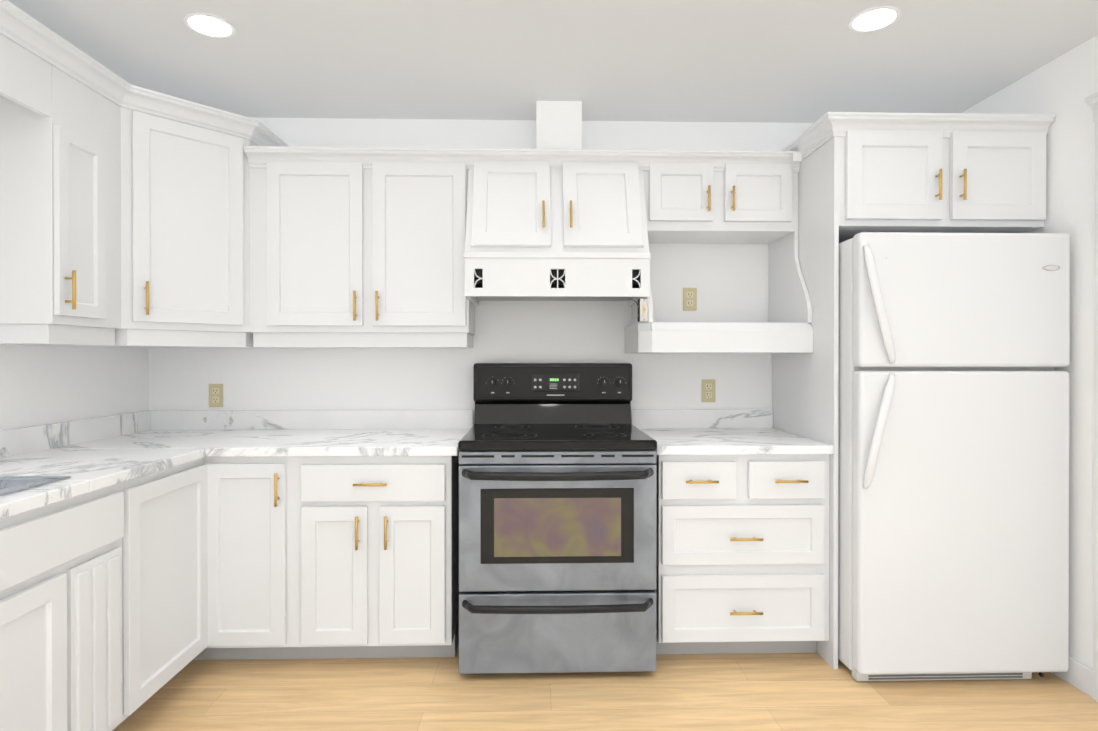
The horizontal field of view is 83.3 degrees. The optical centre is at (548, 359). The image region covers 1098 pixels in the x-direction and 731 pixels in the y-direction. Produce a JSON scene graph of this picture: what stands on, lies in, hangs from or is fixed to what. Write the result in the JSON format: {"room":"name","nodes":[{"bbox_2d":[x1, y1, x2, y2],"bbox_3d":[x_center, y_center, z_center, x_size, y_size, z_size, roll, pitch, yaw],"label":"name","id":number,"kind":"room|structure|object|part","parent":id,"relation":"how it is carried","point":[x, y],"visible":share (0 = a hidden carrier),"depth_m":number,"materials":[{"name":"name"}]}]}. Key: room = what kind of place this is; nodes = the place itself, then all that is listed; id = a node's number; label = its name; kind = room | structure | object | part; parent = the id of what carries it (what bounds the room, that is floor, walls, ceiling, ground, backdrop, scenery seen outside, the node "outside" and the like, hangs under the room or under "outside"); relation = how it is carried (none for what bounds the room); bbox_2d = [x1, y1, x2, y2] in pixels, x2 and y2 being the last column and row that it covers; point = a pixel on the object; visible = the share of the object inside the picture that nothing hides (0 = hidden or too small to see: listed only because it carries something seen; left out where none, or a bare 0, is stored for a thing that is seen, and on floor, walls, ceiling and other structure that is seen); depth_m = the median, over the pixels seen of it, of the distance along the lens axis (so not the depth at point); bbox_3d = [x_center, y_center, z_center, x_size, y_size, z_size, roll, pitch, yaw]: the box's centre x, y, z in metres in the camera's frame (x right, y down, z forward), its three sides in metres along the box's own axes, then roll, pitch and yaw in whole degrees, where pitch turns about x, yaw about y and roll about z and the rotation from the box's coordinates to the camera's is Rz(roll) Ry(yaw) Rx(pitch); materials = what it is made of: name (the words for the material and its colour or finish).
{"room":"kitchen","nodes":[
{"label":"kitchen","id":0,"kind":"room"},
{"bbox_2d":[0,344,148,430],"bbox_3d":[-1.967,0.031,0.830,0.120,2.430,4.400,0,0,-1],"label":"wall","id":1,"kind":"structure","parent":0,"point":[42,385],"depth_m":2.51,"materials":[{"name":"white paint"}]},
{"bbox_2d":[0,48,127,331],"bbox_3d":[-1.780,-0.561,2.206,0.319,0.885,0.345,0,0,-1],"label":"upper cabinet","id":2,"kind":"object","parent":1,"relation":"attached to","point":[64,126],"depth_m":2.06,"materials":[{"name":"white paint"}]},
{"bbox_2d":[68,92,279,339],"bbox_3d":[-1.639,-0.563,2.706,0.627,0.885,0.657,0,0,-1],"label":"upper cabinet","id":3,"kind":"object","parent":1,"relation":"attached to","point":[132,216],"depth_m":2.54,"materials":[{"name":"white paint"}]},
{"bbox_2d":[149,117,813,424],"bbox_3d":[0.009,0.023,3.141,4.190,2.430,0.120,0,0,-1],"label":"wall","id":4,"kind":"structure","parent":0,"point":[730,282],"depth_m":3.08,"materials":[{"name":"white paint"}]},
{"bbox_2d":[124,84,247,123],"bbox_3d":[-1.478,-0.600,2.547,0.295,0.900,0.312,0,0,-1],"label":"crown molding","id":5,"kind":"structure","parent":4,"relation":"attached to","point":[127,87],"depth_m":2.38,"materials":[{"name":"white paint"}]},
{"bbox_2d":[209,384,222,406],"bbox_3d":[-1.637,0.175,3.034,0.070,0.114,0.008,0,0,-1],"label":"electrical outlet","id":6,"kind":"object","parent":4,"relation":"attached to","point":[215,395],"visible":1,"depth_m":3.03,"materials":[{"name":"beige plastic"}]},
{"bbox_2d":[248,152,479,339],"bbox_3d":[-0.846,-0.506,2.890,0.968,0.770,0.329,0,0,-1],"label":"upper cabinet","id":7,"kind":"object","parent":4,"relation":"attached to","point":[342,245],"depth_m":2.73,"materials":[{"name":"white paint"}]},
{"bbox_2d":[460,101,655,275],"bbox_3d":[0.030,-0.811,2.832,0.778,0.756,0.489,0,0,-1],"label":"upper cabinet","id":8,"kind":"object","parent":4,"relation":"attached to","point":[558,207],"depth_m":2.68,"materials":[{"name":"white paint"}]},
{"bbox_3d":[0.194,-0.946,1.730,3.646,0.202,2.697,0,0,-1],"label":"crown","id":9,"kind":"part","parent":8,"relation":"part of","materials":[{"name":"white paint"}]},
{"bbox_2d":[463,160,650,305],"bbox_3d":[0.030,-0.579,2.829,0.786,0.625,0.495,0,0,-1],"label":"hood","id":10,"kind":"object","parent":8,"relation":"attached to","point":[534,230],"depth_m":2.63,"materials":[{"name":"white paint"}]},
{"bbox_2d":[630,299,647,321],"bbox_3d":[0.381,-0.212,2.658,0.085,0.096,0.054,0,0,-1],"label":"switch box","id":11,"kind":"object","parent":8,"relation":"attached to","point":[642,304],"visible":1,"depth_m":2.64,"materials":[{"name":"beige plastic"}]},
{"bbox_2d":[683,288,696,310],"bbox_3d":[0.706,-0.303,3.093,0.070,0.114,0.008,0,0,-1],"label":"outlet","id":12,"kind":"object","parent":4,"relation":"attached to","point":[689,299],"visible":1,"depth_m":3.09,"materials":[{"name":"beige plastic"}]},
{"bbox_2d":[702,379,714,401],"bbox_3d":[0.800,0.156,3.097,0.070,0.114,0.008,0,0,-1],"label":"electrical outlet","id":13,"kind":"object","parent":4,"relation":"attached to","point":[708,390],"visible":1,"depth_m":3.10,"materials":[{"name":"beige plastic"}]},
{"bbox_2d":[656,140,803,247],"bbox_3d":[0.772,-0.775,2.931,0.709,0.388,0.329,0,0,-1],"label":"upper cabinet","id":14,"kind":"object","parent":4,"relation":"attached to","point":[703,196],"depth_m":2.77,"materials":[{"name":"white paint"}]},
{"bbox_2d":[772,124,1050,255],"bbox_3d":[1.571,-0.728,2.786,0.840,0.385,0.659,0,0,-1],"label":"upper cabinet","id":15,"kind":"object","parent":4,"relation":"attached to","point":[912,178],"depth_m":2.47,"materials":[{"name":"white paint"}]},
{"bbox_2d":[8,0,1097,122],"bbox_3d":[0.067,-1.234,0.877,4.190,0.100,4.640,0,0,-1],"label":"ceiling","id":16,"kind":"structure","parent":0,"point":[787,61],"depth_m":2.40,"materials":[{"name":"white paint"}]},
{"bbox_2d":[183,12,235,37],"bbox_3d":[-1.205,-1.186,2.195,0.164,0.006,0.164,0,0,-1],"label":"recessed light","id":17,"kind":"object","parent":16,"relation":"in","point":[209,25],"visible":1,"depth_m":2.19,"materials":[{"name":"white plastic"}]},
{"bbox_2d":[848,6,900,32],"bbox_3d":[1.135,-1.185,2.155,0.164,0.006,0.164,0,0,-1],"label":"recessed light","id":18,"kind":"object","parent":16,"relation":"in","point":[874,19],"visible":1,"depth_m":2.15,"materials":[{"name":"white plastic"}]},
{"bbox_2d":[113,644,1097,730],"bbox_3d":[0.067,1.296,0.886,4.190,0.100,4.640,0,0,-1],"label":"floor","id":19,"kind":"structure","parent":0,"point":[814,691],"depth_m":2.25,"materials":[{"name":"brown wood"}]},
{"bbox_2d":[0,477,135,730],"bbox_3d":[-1.613,0.814,1.336,0.610,0.860,1.187,0,0,-1],"label":"base cabinet","id":20,"kind":"object","parent":19,"relation":"on","point":[68,564],"depth_m":1.71,"materials":[{"name":"white paint"}]},
{"bbox_2d":[0,449,207,512],"bbox_3d":[-1.609,0.365,1.243,0.613,0.035,2.306,0,0,-1],"label":"countertop","id":21,"kind":"structure","parent":20,"relation":"on","point":[92,467],"depth_m":2.01,"materials":[{"name":"white stone"}]},
{"bbox_2d":[0,473,75,496],"bbox_3d":[-1.616,0.434,1.373,0.464,0.187,0.849,0,0,-1],"label":"sink","id":22,"kind":"object","parent":21,"relation":"in","point":[9,482],"depth_m":1.76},
{"bbox_2d":[136,453,207,709],"bbox_3d":[-1.634,0.811,2.170,0.610,0.860,0.483,0,0,-1],"label":"base cabinet","id":23,"kind":"object","parent":19,"relation":"on","point":[144,555],"depth_m":2.19,"materials":[{"name":"white paint"}]},
{"bbox_2d":[208,457,295,659],"bbox_3d":[-1.190,0.809,2.736,0.351,0.860,0.629,0,0,-1],"label":"base cabinet","id":24,"kind":"object","parent":19,"relation":"on","point":[252,500],"depth_m":2.43,"materials":[{"name":"white paint"}]},
{"bbox_2d":[296,457,459,658],"bbox_3d":[-0.705,0.809,2.748,0.619,0.860,0.629,0,0,-1],"label":"base cabinet","id":25,"kind":"object","parent":19,"relation":"on","point":[377,538],"depth_m":2.44,"materials":[{"name":"white paint"}]},
{"bbox_2d":[48,429,469,456],"bbox_3d":[-1.160,0.360,2.719,1.586,0.035,0.623,0,0,-1],"label":"countertop","id":26,"kind":"structure","parent":25,"relation":"on","point":[218,442],"depth_m":2.56,"materials":[{"name":"white stone"}]},
{"bbox_2d":[458,363,656,673],"bbox_3d":[0.027,0.628,2.687,0.769,1.222,0.734,0,0,-1],"label":"range","id":27,"kind":"object","parent":19,"relation":"on","point":[557,514],"visible":1,"depth_m":2.38,"materials":[{"name":"grey metal"}]},
{"bbox_3d":[0.036,0.690,2.355,0.740,0.539,0.070,0,0,-1],"label":"handle","id":28,"kind":"part","parent":27,"relation":"part of","materials":[{"name":"metal"}]},
{"bbox_2d":[654,457,829,653],"bbox_3d":[0.782,0.809,2.787,0.696,0.860,0.629,0,0,-1],"label":"base cabinet","id":29,"kind":"object","parent":19,"relation":"on","point":[742,551],"depth_m":2.48,"materials":[{"name":"white paint"}]},
{"bbox_2d":[640,429,833,456],"bbox_3d":[0.774,0.360,2.769,0.712,0.035,0.623,0,0,-1],"label":"countertop","id":30,"kind":"structure","parent":29,"relation":"on","point":[670,442],"depth_m":2.50,"materials":[{"name":"white stone"}]},
{"bbox_2d":[838,232,1069,680],"bbox_3d":[1.565,0.379,2.671,0.813,1.722,0.783,0,0,-1],"label":"fridge","id":31,"kind":"object","parent":19,"relation":"on","point":[953,472],"visible":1,"depth_m":2.33,"materials":[{"name":"white metal"}]},
{"bbox_3d":[1.236,0.027,2.296,0.125,0.915,0.054,0,0,-1],"label":"handle","id":32,"kind":"part","parent":31,"relation":"part of","materials":[{"name":"white plastic"}]},
{"bbox_2d":[962,35,1097,668],"bbox_3d":[2.101,0.030,0.934,0.120,2.430,4.400,0,0,-1],"label":"wall","id":33,"kind":"structure","parent":0,"point":[1062,87],"depth_m":2.35,"materials":[{"name":"white paint"}]},
{"bbox_2d":[1051,656,1092,697],"bbox_3d":[2.034,1.195,0.936,0.013,0.100,4.390,0,0,-1],"label":"baseboard","id":34,"kind":"structure","parent":33,"relation":"attached to","point":[1078,675],"depth_m":2.32,"materials":[{"name":"white paint"}]},
{"bbox_2d":[1084,92,1097,701],"bbox_3d":[2.000,0.142,1.750,0.038,2.202,1.051,0,0,-1],"label":"door frame","id":35,"kind":"structure","parent":33,"relation":"attached to","point":[1091,101],"depth_m":2.25,"materials":[{"name":"white paint"}]}
]}

